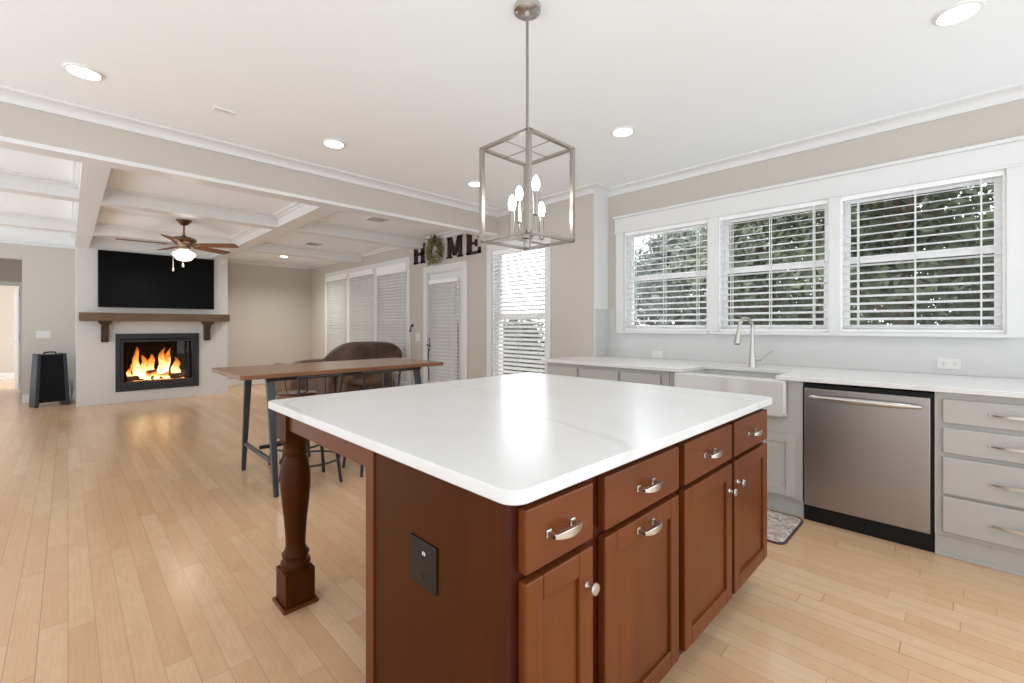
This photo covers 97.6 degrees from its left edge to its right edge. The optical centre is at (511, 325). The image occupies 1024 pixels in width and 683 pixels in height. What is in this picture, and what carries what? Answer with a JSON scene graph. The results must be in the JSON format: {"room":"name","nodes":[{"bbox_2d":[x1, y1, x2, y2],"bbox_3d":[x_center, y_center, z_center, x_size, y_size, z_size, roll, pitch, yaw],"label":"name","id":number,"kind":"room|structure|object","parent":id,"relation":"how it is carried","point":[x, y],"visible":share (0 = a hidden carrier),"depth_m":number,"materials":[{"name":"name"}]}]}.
{"room":"kitchen","nodes":[
{"label":"kitchen","id":0,"kind":"room"},
{"bbox_2d":[0,286,19,372],"bbox_3d":[-11.947,-0.060,10.348,4.000,2.600,0.120,0,0,-45],"label":"wall","id":1,"kind":"structure","parent":0,"point":[6,292],"depth_m":10.45,"materials":[{"name":"beige paint"}]},
{"bbox_2d":[0,258,21,281],"bbox_3d":[-9.837,-0.010,7.793,3.400,2.500,0.120,0,0,-45],"label":"wall","id":2,"kind":"structure","parent":0,"point":[10,269],"depth_m":8.29,"materials":[{"name":"beige paint"}]},
{"bbox_2d":[0,281,21,391],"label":"door frame","id":3,"kind":"structure","parent":2,"relation":"in","point":[16,341],"depth_m":8.52,"materials":[{"name":"white paint"}]},
{"bbox_2d":[75,247,227,406],"bbox_3d":[-6.333,-0.060,7.944,2.010,2.600,1.000,0,0,-45],"label":"wall","id":4,"kind":"structure","parent":0,"point":[94,358],"depth_m":7.32,"materials":[{"name":"white paint"}]},
{"bbox_2d":[79,239,227,260],"bbox_3d":[-5.963,-1.285,7.571,2.010,0.150,0.050,0,0,-45],"label":"trim","id":5,"kind":"structure","parent":4,"relation":"attached to","point":[96,243],"depth_m":7.37,"materials":[{"name":"white paint"}]},
{"bbox_2d":[79,312,229,341],"bbox_3d":[-5.894,0.025,7.513,1.970,0.461,0.230,0,0,-45],"label":"mantel shelf","id":6,"kind":"object","parent":4,"relation":"attached to","point":[104,319],"visible":1,"depth_m":7.32,"materials":[{"name":"brown wood"}]},
{"bbox_2d":[98,250,213,309],"bbox_3d":[-5.953,-0.747,7.575,1.544,0.900,0.057,0,0,-45],"label":"television","id":7,"kind":"object","parent":4,"relation":"attached to","point":[125,279],"visible":1,"depth_m":7.48,"materials":[{"name":"black plastic"}]},
{"bbox_2d":[115,333,198,391],"bbox_3d":[-6.152,0.594,7.767,1.114,0.937,0.545,0,0,-45],"label":"fireplace insert","id":8,"kind":"object","parent":4,"relation":"in","point":[184,346],"visible":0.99,"depth_m":7.75,"materials":[{"name":"grey metal"}]},
{"bbox_2d":[131,377,184,381],"bbox_3d":[-6.132,0.920,7.729,0.765,0.071,0.308,0,0,-45],"label":"embers","id":9,"kind":"object","parent":8,"relation":"in","point":[182,377],"visible":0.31,"depth_m":7.63,"materials":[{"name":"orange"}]},
{"bbox_2d":[127,372,183,381],"bbox_3d":[-6.083,0.867,7.670,0.766,0.111,0.109,0,0,-45],"label":"log","id":10,"kind":"object","parent":9,"relation":"on","point":[181,374],"visible":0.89,"depth_m":7.69,"materials":[{"name":"brown wood"}]},
{"bbox_2d":[126,348,180,379],"bbox_3d":[-6.118,0.620,7.672,0.740,0.560,0.222,0,0,-45],"label":"fire","id":11,"kind":"object","parent":10,"relation":"on","point":[164,360],"visible":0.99,"depth_m":7.65,"materials":[{"name":"orange"}]},
{"bbox_2d":[0,242,309,394],"bbox_3d":[-7.178,-0.060,7.916,7.350,2.600,0.150,0,0,-45],"label":"wall","id":12,"kind":"structure","parent":0,"point":[269,306],"depth_m":9.25,"materials":[{"name":"beige paint"}]},
{"bbox_2d":[36,331,50,337],"bbox_3d":[-7.659,0.139,7.326,0.165,0.118,0.010,0,0,-45],"label":"switch plate","id":13,"kind":"object","parent":12,"relation":"attached to","point":[39,334],"visible":1,"depth_m":7.32,"materials":[{"name":"white plastic"}]},
{"bbox_2d":[0,239,308,268],"bbox_3d":[-6.751,-1.333,8.195,5.950,0.055,0.055,0,0,-45],"label":"trim","id":14,"kind":"structure","parent":12,"relation":"attached to","point":[1,240],"depth_m":7.51,"materials":[{"name":"white paint"}]},
{"bbox_2d":[228,379,264,386],"bbox_3d":[-5.309,1.170,9.652,1.850,0.140,0.016,0,0,-45],"label":"baseboard","id":15,"kind":"structure","parent":12,"relation":"attached to","point":[233,382],"depth_m":9.31,"materials":[{"name":"white paint"}]},
{"bbox_2d":[0,148,448,265],"bbox_3d":[-4.569,-1.420,6.136,6.150,0.120,6.350,0,0,-45],"label":"ceiling","id":16,"kind":"structure","parent":0,"point":[13,160],"depth_m":5.46,"materials":[{"name":"white paint"}]},
{"bbox_2d":[0,215,75,233],"bbox_3d":[-6.393,-1.285,5.082,2.075,0.150,0.180,0,0,-45],"label":"ceiling beam","id":17,"kind":"structure","parent":16,"relation":"attached to","point":[8,221],"depth_m":5.51,"materials":[{"name":"white paint"}]},
{"bbox_2d":[0,201,77,223],"bbox_3d":[-5.654,-1.335,4.336,2.075,0.050,1.920,0,0,-45],"label":"trim","id":18,"kind":"structure","parent":16,"relation":"attached to","point":[74,205],"depth_m":5.44,"materials":[{"name":"white paint"}]},
{"bbox_2d":[0,176,78,201],"bbox_3d":[-4.915,-1.285,3.591,2.075,0.150,0.180,0,0,-45],"label":"ceiling beam","id":19,"kind":"structure","parent":16,"relation":"attached to","point":[7,184],"depth_m":4.09,"materials":[{"name":"white paint"}]},
{"bbox_2d":[75,163,110,247],"bbox_3d":[-4.818,-1.285,5.080,0.160,0.150,5.200,0,0,-45],"label":"ceiling beam","id":20,"kind":"structure","parent":16,"relation":"attached to","point":[93,178],"depth_m":4.29,"materials":[{"name":"white paint"}]},
{"bbox_2d":[93,226,231,249],"bbox_3d":[-4.980,-1.285,6.483,1.585,0.150,0.180,0,0,-45],"label":"ceiling beam","id":21,"kind":"structure","parent":16,"relation":"attached to","point":[98,231],"depth_m":6.20,"materials":[{"name":"white paint"}]},
{"bbox_2d":[115,219,238,270],"bbox_3d":[-4.254,-1.030,5.743,1.246,0.660,1.276,0,0,-45],"label":"ceiling fan","id":22,"kind":"object","parent":16,"relation":"hanging from","point":[184,243],"visible":1,"depth_m":5.72,"materials":[{"name":"brown wood"}]},
{"bbox_2d":[95,206,258,241],"bbox_3d":[-4.241,-1.335,5.737,1.585,0.050,1.920,0,0,-45],"label":"trim","id":23,"kind":"structure","parent":16,"relation":"attached to","point":[250,229],"depth_m":6.32,"materials":[{"name":"white paint"}]},
{"bbox_2d":[101,192,276,228],"bbox_3d":[-3.501,-1.285,4.992,1.585,0.150,0.180,0,0,-45],"label":"ceiling beam","id":24,"kind":"structure","parent":16,"relation":"attached to","point":[109,199],"depth_m":4.86,"materials":[{"name":"white paint"}]},
{"bbox_2d":[210,204,338,259],"bbox_3d":[-3.564,-1.285,6.323,0.200,0.150,5.200,0,0,-45],"label":"ceiling beam","id":25,"kind":"structure","parent":16,"relation":"attached to","point":[306,214],"depth_m":5.62,"materials":[{"name":"white paint"}]},
{"bbox_2d":[245,245,361,262],"bbox_3d":[-3.590,-1.285,7.861,1.930,0.150,0.180,0,0,-45],"label":"ceiling beam","id":26,"kind":"structure","parent":16,"relation":"attached to","point":[259,248],"depth_m":7.75,"materials":[{"name":"white paint"}]},
{"bbox_2d":[290,224,424,249],"bbox_3d":[-2.111,-1.285,6.370,1.930,0.150,0.180,0,0,-45],"label":"ceiling beam","id":27,"kind":"structure","parent":16,"relation":"attached to","point":[310,229],"depth_m":6.24,"materials":[{"name":"white paint"}]},
{"bbox_2d":[363,216,389,222],"bbox_3d":[-1.697,-1.354,5.682,0.270,0.023,0.300,0,0,-45],"label":"ceiling vent","id":28,"kind":"object","parent":16,"relation":"in","point":[370,218],"visible":0.69,"depth_m":5.71,"materials":[{"name":"white metal"}]},
{"bbox_2d":[0,102,497,233],"bbox_3d":[-2.548,-1.327,3.564,6.600,0.305,0.150,0,0,-45],"label":"ceiling beam","id":29,"kind":"structure","parent":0,"point":[16,122],"depth_m":3.56,"materials":[{"name":"beige paint"}]},
{"bbox_2d":[0,161,80,187],"bbox_3d":[-4.316,-1.335,2.987,2.075,0.050,1.520,0,0,-45],"label":"trim","id":30,"kind":"structure","parent":29,"relation":"attached to","point":[76,166],"depth_m":4.02,"materials":[{"name":"white paint"}]},
{"bbox_2d":[105,168,305,218],"bbox_3d":[-2.903,-1.335,4.388,1.585,0.050,1.520,0,0,-45],"label":"trim","id":31,"kind":"structure","parent":29,"relation":"attached to","point":[295,205],"depth_m":4.88,"materials":[{"name":"white paint"}]},
{"bbox_2d":[0,85,497,216],"bbox_3d":[-2.483,-1.442,3.463,6.550,0.075,0.085,0,0,-45],"label":"trim","id":32,"kind":"structure","parent":29,"relation":"attached to","point":[9,95],"depth_m":3.52,"materials":[{"name":"white paint"}]},
{"bbox_2d":[0,136,497,237],"bbox_3d":[-2.568,-1.175,3.549,6.550,0.030,0.168,0,0,-45],"label":"trim","id":33,"kind":"structure","parent":29,"relation":"attached to","point":[5,142],"depth_m":3.59,"materials":[{"name":"white paint"}]},
{"bbox_2d":[309,220,423,241],"bbox_3d":[-1.513,-1.335,5.766,1.930,0.050,1.520,0,0,-45],"label":"trim","id":34,"kind":"structure","parent":29,"relation":"attached to","point":[320,223],"depth_m":6.26,"materials":[{"name":"white paint"}]},
{"bbox_2d":[310,193,593,386],"bbox_3d":[-1.823,-0.120,7.592,0.200,2.720,7.850,0,0,-45],"label":"wall","id":35,"kind":"structure","parent":0,"point":[572,264],"depth_m":5.73,"materials":[{"name":"beige paint"}]},
{"bbox_2d":[259,242,360,256],"bbox_3d":[-2.850,-1.335,7.115,1.930,0.050,1.920,0,0,-45],"label":"trim","id":36,"kind":"structure","parent":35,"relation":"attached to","point":[264,243],"depth_m":7.77,"materials":[{"name":"white paint"}]},
{"bbox_2d":[326,274,346,353],"bbox_3d":[-3.612,-0.052,9.247,0.060,1.976,0.968,0,0,-45],"label":"window blind","id":37,"kind":"object","parent":35,"relation":"attached to","point":[337,312],"visible":0.8,"depth_m":9.23,"materials":[{"name":"white plastic"}]},
{"bbox_2d":[349,269,373,341],"bbox_3d":[-2.837,-0.052,8.466,0.060,1.976,0.968,0,0,-45],"label":"window blind","id":38,"kind":"object","parent":35,"relation":"attached to","point":[361,312],"visible":0.62,"depth_m":8.44,"materials":[{"name":"white plastic"}]},
{"bbox_2d":[325,257,409,386],"bbox_3d":[-2.767,-0.050,8.529,0.220,2.150,3.360,0,0,-45],"label":"trim","id":39,"kind":"structure","parent":35,"relation":"attached to","point":[406,259],"depth_m":8.06,"materials":[{"name":"white paint"}]},
{"bbox_2d":[308,231,461,268],"bbox_3d":[-2.494,-1.333,8.088,0.055,0.055,6.200,0,0,-45],"label":"trim","id":40,"kind":"structure","parent":35,"relation":"attached to","point":[450,233],"depth_m":7.85,"materials":[{"name":"white paint"}]},
{"bbox_2d":[376,262,406,382],"bbox_3d":[-2.059,-0.052,7.681,0.060,1.976,0.978,0,0,-45],"label":"window blind","id":41,"kind":"object","parent":35,"relation":"attached to","point":[392,310],"visible":0.68,"depth_m":7.62,"materials":[{"name":"white plastic"}]},
{"bbox_2d":[413,243,425,264],"bbox_3d":[-1.462,-1.132,7.066,0.028,0.300,0.311,0,0,-45],"label":"letter","id":42,"kind":"object","parent":35,"relation":"attached to","point":[416,254],"depth_m":7.02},
{"bbox_2d":[424,234,442,265],"bbox_3d":[-1.168,-1.139,6.692,0.117,0.479,0.504,0,0,-45],"label":"wreath","id":43,"kind":"object","parent":35,"relation":"attached to","point":[430,243],"visible":1,"depth_m":6.69,"materials":[{"name":"green plant"}]},
{"bbox_2d":[426,270,461,380],"bbox_3d":[-0.988,0.217,6.611,0.126,2.025,0.849,0,0,-45],"label":"door","id":44,"kind":"structure","parent":35,"relation":"in","point":[452,274],"depth_m":6.41,"materials":[{"name":"white paint"}]},
{"bbox_2d":[429,277,459,382],"bbox_3d":[-1.009,0.123,6.603,0.060,1.626,0.688,0,0,-45],"label":"window blind","id":45,"kind":"object","parent":44,"relation":"attached to","point":[443,330],"visible":0.83,"depth_m":6.58,"materials":[{"name":"white plastic"}]},
{"bbox_2d":[423,260,467,383],"bbox_3d":[-0.930,0.165,6.675,0.222,2.150,1.070,0,0,-45],"label":"trim","id":46,"kind":"structure","parent":35,"relation":"attached to","point":[462,265],"depth_m":6.53,"materials":[{"name":"white paint"}]},
{"bbox_2d":[446,235,462,258],"bbox_3d":[-0.821,-1.132,6.419,0.028,0.300,0.362,0,0,-45],"label":"letter","id":47,"kind":"object","parent":35,"relation":"attached to","point":[451,249],"depth_m":6.40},
{"bbox_2d":[466,234,480,254],"bbox_3d":[-0.527,-1.132,6.123,0.028,0.300,0.285,0,0,-45],"label":"letter","id":48,"kind":"object","parent":35,"relation":"attached to","point":[469,243],"depth_m":6.16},
{"bbox_2d":[492,248,544,375],"bbox_3d":[0.134,-0.020,5.617,0.180,1.920,0.930,0,0,-45],"label":"window","id":49,"kind":"structure","parent":35,"relation":"in","point":[498,256],"depth_m":5.90,"materials":[{"name":"white plastic"}]},
{"bbox_2d":[492,242,544,375],"bbox_3d":[0.083,-0.022,5.567,0.060,1.916,0.918,0,0,-45],"label":"window blind","id":50,"kind":"object","parent":49,"relation":"attached to","point":[509,250],"visible":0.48,"depth_m":5.55,"materials":[{"name":"white plastic"}]},
{"bbox_2d":[487,233,550,376],"bbox_3d":[0.056,-0.020,5.540,0.020,2.090,1.100,0,0,-45],"label":"trim","id":51,"kind":"structure","parent":35,"relation":"attached to","point":[490,248],"depth_m":5.46,"materials":[{"name":"white paint"}]},
{"bbox_2d":[497,183,595,216],"bbox_3d":[0.341,-1.442,5.206,0.085,0.075,1.585,0,0,-45],"label":"trim","id":52,"kind":"structure","parent":35,"relation":"attached to","point":[590,188],"depth_m":5.02,"materials":[{"name":"white paint"}]},
{"bbox_2d":[0,0,1023,208],"bbox_3d":[-0.269,-1.540,1.564,7.020,0.120,6.200,0,0,-45],"label":"ceiling","id":53,"kind":"structure","parent":0,"point":[413,90],"depth_m":2.60,"materials":[{"name":"white paint"}]},
{"bbox_2d":[63,62,103,80],"bbox_3d":[-2.488,-1.473,2.603,0.176,0.014,0.176,0,0,-45],"label":"recessed light","id":54,"kind":"object","parent":53,"relation":"in","point":[79,70],"visible":1,"depth_m":2.59,"materials":[{"name":"white paint"}]},
{"bbox_2d":[213,106,236,115],"bbox_3d":[-1.974,-1.475,3.078,0.130,0.010,0.060,0,0,-45],"label":"ceiling plate","id":55,"kind":"object","parent":53,"relation":"attached to","point":[215,108],"visible":1,"depth_m":3.07,"materials":[{"name":"white metal"}]},
{"bbox_2d":[322,138,344,147],"bbox_3d":[-1.440,-1.473,3.623,0.176,0.014,0.176,0,0,-45],"label":"recessed light","id":56,"kind":"object","parent":53,"relation":"in","point":[333,143],"visible":1,"depth_m":3.60,"materials":[{"name":"white paint"}]},
{"bbox_2d":[479,0,574,249],"bbox_3d":[0.071,-0.922,2.076,0.315,1.115,0.315,0,0,-45],"label":"lantern pendant","id":57,"kind":"object","parent":53,"relation":"hanging from","point":[524,10],"visible":1,"depth_m":2.07,"materials":[{"name":"silver metal"}]},
{"bbox_2d":[611,126,634,136],"bbox_3d":[0.842,-1.473,3.400,0.176,0.014,0.176,0,0,-45],"label":"recessed light","id":58,"kind":"object","parent":53,"relation":"in","point":[622,131],"visible":1,"depth_m":3.38,"materials":[{"name":"white paint"}]},
{"bbox_2d":[932,0,984,25],"bbox_3d":[2.102,-1.473,2.112,0.176,0.014,0.176,0,0,-45],"label":"recessed light","id":59,"kind":"object","parent":53,"relation":"in","point":[958,12],"visible":1,"depth_m":2.10,"materials":[{"name":"white paint"}]},
{"bbox_2d":[0,379,1023,682],"bbox_3d":[-4.280,1.300,6.036,6.420,0.120,17.800,0,0,-45],"label":"floor","id":60,"kind":"structure","parent":0,"point":[137,546],"depth_m":2.16,"materials":[{"name":"brown wood"}]},
{"bbox_2d":[29,351,69,407],"bbox_3d":[-7.235,0.817,7.010,0.315,0.846,0.395,0,0,31],"label":"floor speaker","id":61,"kind":"object","parent":60,"relation":"on","point":[49,382],"visible":1,"depth_m":6.92,"materials":[{"name":"black plastic"}]},
{"bbox_2d":[39,355,65,401],"bbox_3d":[-7.124,0.805,6.943,0.035,0.700,0.300,0,0,31],"label":"grille","id":62,"kind":"object","parent":61,"relation":"attached to","point":[52,368],"depth_m":6.94,"materials":[{"name":"black fabric"}]},
{"bbox_2d":[268,379,324,464],"bbox_3d":[-1.930,0.807,4.013,0.452,0.869,0.460,0,0,-45],"label":"bar stool","id":63,"kind":"object","parent":60,"relation":"on","point":[293,393],"visible":0.37,"depth_m":3.96,"materials":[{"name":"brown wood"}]},
{"bbox_2d":[273,359,322,392],"bbox_3d":[-3.772,0.913,8.180,0.970,0.650,0.930,0,0,-45],"label":"armchair","id":64,"kind":"object","parent":60,"relation":"on","point":[290,384],"visible":0.09,"depth_m":7.70,"materials":[{"name":"brown leather"}]},
{"bbox_2d":[278,373,342,481],"bbox_3d":[-1.599,0.807,3.562,0.452,0.869,0.460,0,0,-45],"label":"bar stool","id":65,"kind":"object","parent":60,"relation":"on","point":[322,450],"visible":0.41,"depth_m":3.53,"materials":[{"name":"black metal"}]},
{"bbox_2d":[212,358,442,496],"bbox_3d":[-1.562,0.796,4.027,1.748,0.892,0.921,0,0,-45],"label":"dining table","id":66,"kind":"object","parent":60,"relation":"on","point":[276,372],"visible":0.72,"depth_m":3.69,"materials":[{"name":"brown wood"}]},
{"bbox_2d":[308,341,401,394],"bbox_3d":[-2.570,0.737,7.207,1.258,1.002,1.146,0,0,-45],"label":"recliner sofa","id":67,"kind":"object","parent":60,"relation":"on","point":[362,350],"visible":0.36,"depth_m":6.77,"materials":[{"name":"brown leather"}]},
{"bbox_2d":[342,369,400,476],"bbox_3d":[-1.232,0.807,3.920,0.452,0.869,0.460,0,0,-45],"label":"bar stool","id":68,"kind":"object","parent":60,"relation":"on","point":[394,370],"visible":0.17,"depth_m":3.76,"materials":[{"name":"black metal"}]},
{"bbox_2d":[272,409,766,682],"bbox_3d":[0.094,0.806,2.082,1.758,0.868,1.572,0,0,-45],"label":"base cabinet","id":69,"kind":"object","parent":60,"relation":"on","point":[610,576],"visible":0.73,"depth_m":1.27,"materials":[{"name":"brown wood"}]},
{"bbox_2d":[410,533,437,595],"bbox_3d":[-0.238,0.635,1.198,0.007,0.122,0.125,0,0,-45],"label":"power outlet","id":70,"kind":"object","parent":69,"relation":"attached to","point":[423,556],"visible":1,"depth_m":1.19,"materials":[{"name":"black plastic"}]},
{"bbox_2d":[268,373,771,505],"bbox_3d":[0.069,0.356,2.098,1.772,0.032,1.603,0,0,-45],"label":"countertop","id":71,"kind":"structure","parent":69,"relation":"on","point":[522,438],"depth_m":1.59,"materials":[{"name":"white stone"}]},
{"bbox_2d":[547,362,669,385],"bbox_3d":[1.078,0.797,4.243,0.855,0.886,1.261,0,0,-45],"label":"base cabinet","id":72,"kind":"object","parent":60,"relation":"on","point":[653,377],"visible":0.07,"depth_m":3.86,"materials":[{"name":"white paint"}]},
{"bbox_2d":[670,372,805,517],"bbox_3d":[1.839,0.797,3.476,0.855,0.886,0.892,0,0,-45],"label":"base cabinet","id":73,"kind":"object","parent":60,"relation":"on","point":[785,435],"visible":0.15,"depth_m":2.93,"materials":[{"name":"white paint"}]},
{"bbox_2d":[767,509,802,544],"bbox_3d":[1.438,1.235,2.950,0.481,0.010,0.741,0,0,-45],"label":"kitchen mat","id":74,"kind":"object","parent":60,"relation":"on","point":[781,527],"visible":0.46,"depth_m":2.75,"materials":[{"name":"grey fabric"}]},
{"bbox_2d":[804,382,934,551],"bbox_3d":[2.271,0.804,2.843,0.671,0.872,0.608,0,0,-45],"label":"dishwasher","id":75,"kind":"object","parent":60,"relation":"on","point":[869,452],"visible":0.99,"depth_m":2.62,"materials":[{"name":"silver metal"}]},
{"bbox_2d":[935,392,1023,576],"bbox_3d":[2.966,0.796,2.314,0.889,0.888,1.112,0,0,-45],"label":"base cabinet","id":76,"kind":"object","parent":60,"relation":"on","point":[979,439],"visible":1,"depth_m":2.30,"materials":[{"name":"white paint"}]},
{"bbox_2d":[541,356,1023,397],"bbox_3d":[1.984,0.339,3.319,0.891,0.026,3.920,0,0,-45],"label":"countertop","id":77,"kind":"structure","parent":76,"relation":"on","point":[961,384],"depth_m":2.89,"materials":[{"name":"white stone"}]},
{"bbox_2d":[674,369,787,416],"bbox_3d":[1.681,0.474,3.336,0.515,0.242,0.748,0,0,-45],"label":"farmhouse sink","id":78,"kind":"object","parent":77,"relation":"in","point":[743,382],"visible":0.46,"depth_m":3.13,"materials":[{"name":"white ceramic"}]},
{"bbox_2d":[734,317,772,366],"bbox_3d":[1.874,0.126,3.523,0.305,0.399,0.123,0,0,-4],"label":"kitchen faucet","id":79,"kind":"object","parent":77,"relation":"on","point":[752,357],"visible":1,"depth_m":3.53,"materials":[{"name":"silver metal"}]},
{"bbox_2d":[608,99,1023,378],"bbox_3d":[2.719,-0.120,3.365,0.200,2.720,4.550,0,0,-45],"label":"wall","id":80,"kind":"structure","parent":0,"point":[1006,120],"depth_m":3.48,"materials":[{"name":"beige paint"}]},
{"bbox_2d":[621,331,708,333],"bbox_3d":[1.490,0.062,4.438,0.075,0.025,0.905,0,0,-45],"label":"trim","id":81,"kind":"structure","parent":80,"relation":"attached to","point":[652,332],"depth_m":4.34,"materials":[{"name":"white paint"}]},
{"bbox_2d":[625,223,707,330],"bbox_3d":[1.574,-0.472,4.520,0.180,1.045,0.885,0,0,-45],"label":"window","id":82,"kind":"structure","parent":80,"relation":"in","point":[628,242],"depth_m":4.71,"materials":[{"name":"white plastic"}]},
{"bbox_2d":[625,219,707,330],"bbox_3d":[1.527,-0.474,4.474,0.061,1.041,0.873,0,0,-45],"label":"window blind","id":83,"kind":"object","parent":82,"relation":"attached to","point":[700,222],"visible":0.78,"depth_m":4.45,"materials":[{"name":"white plastic"}]},
{"bbox_2d":[715,331,829,335],"bbox_3d":[2.158,0.062,3.764,0.075,0.025,0.853,0,0,-45],"label":"trim","id":84,"kind":"structure","parent":80,"relation":"attached to","point":[718,332],"depth_m":3.66,"materials":[{"name":"white paint"}]},
{"bbox_2d":[719,199,828,331],"bbox_3d":[2.241,-0.472,3.847,0.180,1.045,0.833,0,0,-45],"label":"window","id":85,"kind":"structure","parent":80,"relation":"in","point":[726,227],"depth_m":3.92,"materials":[{"name":"white plastic"}]},
{"bbox_2d":[719,199,827,331],"bbox_3d":[2.194,-0.474,3.801,0.061,1.041,0.821,0,0,-45],"label":"window blind","id":86,"kind":"object","parent":85,"relation":"attached to","point":[814,204],"visible":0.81,"depth_m":3.75,"materials":[{"name":"white plastic"}]},
{"bbox_2d":[608,309,1023,378],"bbox_3d":[2.646,0.070,3.291,0.008,0.510,4.550,0,0,-45],"label":"wall tile","id":87,"kind":"structure","parent":80,"relation":"attached to","point":[987,357],"depth_m":3.41,"materials":[{"name":"white tile"}]},
{"bbox_2d":[936,358,960,369],"bbox_3d":[2.923,0.252,3.001,0.007,0.075,0.118,0,0,-45],"label":"power outlet","id":88,"kind":"object","parent":87,"relation":"attached to","point":[941,363],"visible":1,"depth_m":3.00,"materials":[{"name":"white plastic"}]},
{"bbox_2d":[608,82,1023,197],"bbox_3d":[2.618,-1.442,3.264,0.085,0.075,4.550,0,0,-45],"label":"trim","id":89,"kind":"structure","parent":80,"relation":"attached to","point":[1014,92],"depth_m":3.38,"materials":[{"name":"white paint"}]},
{"bbox_2d":[613,135,1023,233],"bbox_3d":[2.142,-1.079,3.775,0.042,0.182,2.975,0,0,-45],"label":"trim","id":90,"kind":"structure","parent":80,"relation":"attached to","point":[1002,154],"depth_m":3.38,"materials":[{"name":"white paint"}]},
{"bbox_2d":[616,166,1023,337],"bbox_3d":[2.220,-0.460,3.854,0.220,1.070,2.922,0,0,-45],"label":"trim","id":91,"kind":"structure","parent":80,"relation":"attached to","point":[1014,176],"depth_m":3.42,"materials":[{"name":"white paint"}]},
{"bbox_2d":[840,169,1005,333],"bbox_3d":[2.885,-0.472,3.198,0.180,1.045,0.855,0,0,-45],"label":"window","id":92,"kind":"structure","parent":80,"relation":"in","point":[1002,186],"depth_m":3.08,"materials":[{"name":"white plastic"}]},
{"bbox_2d":[841,169,1004,332],"bbox_3d":[2.838,-0.474,3.152,0.061,1.041,0.843,0,0,-45],"label":"window blind","id":93,"kind":"object","parent":92,"relation":"attached to","point":[994,174],"visible":0.84,"depth_m":3.13,"materials":[{"name":"white plastic"}]},
{"bbox_2d":[837,333,1008,337],"bbox_3d":[2.801,0.062,3.115,0.075,0.025,0.875,0,0,-45],"label":"trim","id":94,"kind":"structure","parent":80,"relation":"attached to","point":[838,334],"depth_m":3.04,"materials":[{"name":"white paint"}]},
{"bbox_3d":[1.058,-0.120,5.005,0.250,2.720,0.120,0,0,-45],"label":"wall","id":95,"kind":"structure","parent":0,"visible":0},
{"bbox_2d":[594,193,607,356],"bbox_3d":[0.959,-0.535,4.820,0.251,1.750,0.007,0,0,-45],"label":"trim","id":96,"kind":"structure","parent":95,"relation":"attached to","point":[600,202],"depth_m":4.80,"materials":[{"name":"white paint"}]},
{"bbox_2d":[595,308,607,356],"bbox_3d":[0.962,0.070,4.813,0.242,0.510,0.006,0,0,-45],"label":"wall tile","id":97,"kind":"structure","parent":95,"relation":"attached to","point":[601,315],"depth_m":4.81,"materials":[{"name":"white tile"}]},
{"bbox_2d":[595,182,609,197],"bbox_3d":[0.958,-1.442,4.762,0.335,0.075,0.085,0,0,-45],"label":"trim","id":98,"kind":"structure","parent":95,"relation":"attached to","point":[600,189],"depth_m":4.76,"materials":[{"name":"white paint"}]},
{"label":"outside","id":99,"kind":"structure","parent":0,"visible":0},
{"bbox_3d":[10.837,2.140,16.375,29.550,0.200,52.000,0,0,-45],"label":"ground","id":100,"kind":"structure","parent":99,"visible":0},
{"bbox_2d":[503,311,544,374],"bbox_3d":[0.127,0.979,13.402,3.152,2.960,3.513,0,0,-24],"label":"shrub","id":101,"kind":"object","parent":100,"relation":"on","point":[521,311],"visible":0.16,"depth_m":12.83,"materials":[{"name":"green plant"}]},
{"bbox_2d":[634,241,693,324],"bbox_3d":[4.976,-0.331,16.742,4.985,6.019,5.487,0,0,5],"label":"tree","id":102,"kind":"object","parent":100,"relation":"on","point":[651,317],"visible":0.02,"depth_m":15.92,"materials":[{"name":"green plant"}]},
{"bbox_2d":[634,222,746,324],"bbox_3d":[4.270,-0.136,10.685,4.931,5.800,4.342,0,0,38],"label":"tree","id":103,"kind":"object","parent":100,"relation":"on","point":[684,234],"visible":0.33,"depth_m":10.54,"materials":[{"name":"green plant"}]},
{"bbox_2d":[665,216,883,324],"bbox_3d":[7.018,-1.513,13.093,6.612,7.851,6.826,0,0,-45],"label":"tree","id":104,"kind":"object","parent":100,"relation":"on","point":[773,248],"visible":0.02,"depth_m":12.32,"materials":[{"name":"green plant"}]},
{"bbox_2d":[657,199,930,324],"bbox_3d":[5.371,-0.657,8.723,4.598,6.221,3.942,0,0,32],"label":"tree","id":105,"kind":"object","parent":100,"relation":"on","point":[752,223],"visible":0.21,"depth_m":8.58,"materials":[{"name":"green plant"}]},
{"bbox_2d":[753,186,993,324],"bbox_3d":[6.309,-0.710,6.756,4.911,6.298,4.588,0,0,32],"label":"tree","id":106,"kind":"object","parent":100,"relation":"on","point":[943,195],"visible":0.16,"depth_m":6.52,"materials":[{"name":"green plant"}]},
{"bbox_2d":[773,184,986,324],"bbox_3d":[10.558,-2.590,14.287,7.506,9.512,8.339,0,0,0],"label":"tree","id":107,"kind":"object","parent":100,"relation":"on","point":[986,184],"visible":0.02,"depth_m":12.62,"materials":[{"name":"green plant"}]},
{"bbox_2d":[780,182,993,324],"bbox_3d":[8.466,-1.853,10.587,7.149,8.722,5.812,0,0,26],"label":"tree","id":108,"kind":"object","parent":100,"relation":"on","point":[938,306],"visible":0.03,"depth_m":9.29,"materials":[{"name":"green plant"}]},
{"bbox_2d":[923,187,993,321],"bbox_3d":[11.588,-2.097,7.758,7.267,8.340,6.941,0,0,4],"label":"tree","id":109,"kind":"object","parent":100,"relation":"on","point":[992,189],"visible":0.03,"depth_m":8.51,"materials":[{"name":"green plant"}]},
{"bbox_2d":[927,199,993,324],"bbox_3d":[8.009,-0.934,5.124,4.971,6.225,4.033,0,0,14],"label":"tree","id":110,"kind":"object","parent":100,"relation":"on","point":[977,305],"visible":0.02,"depth_m":6.15,"materials":[{"name":"green plant"}]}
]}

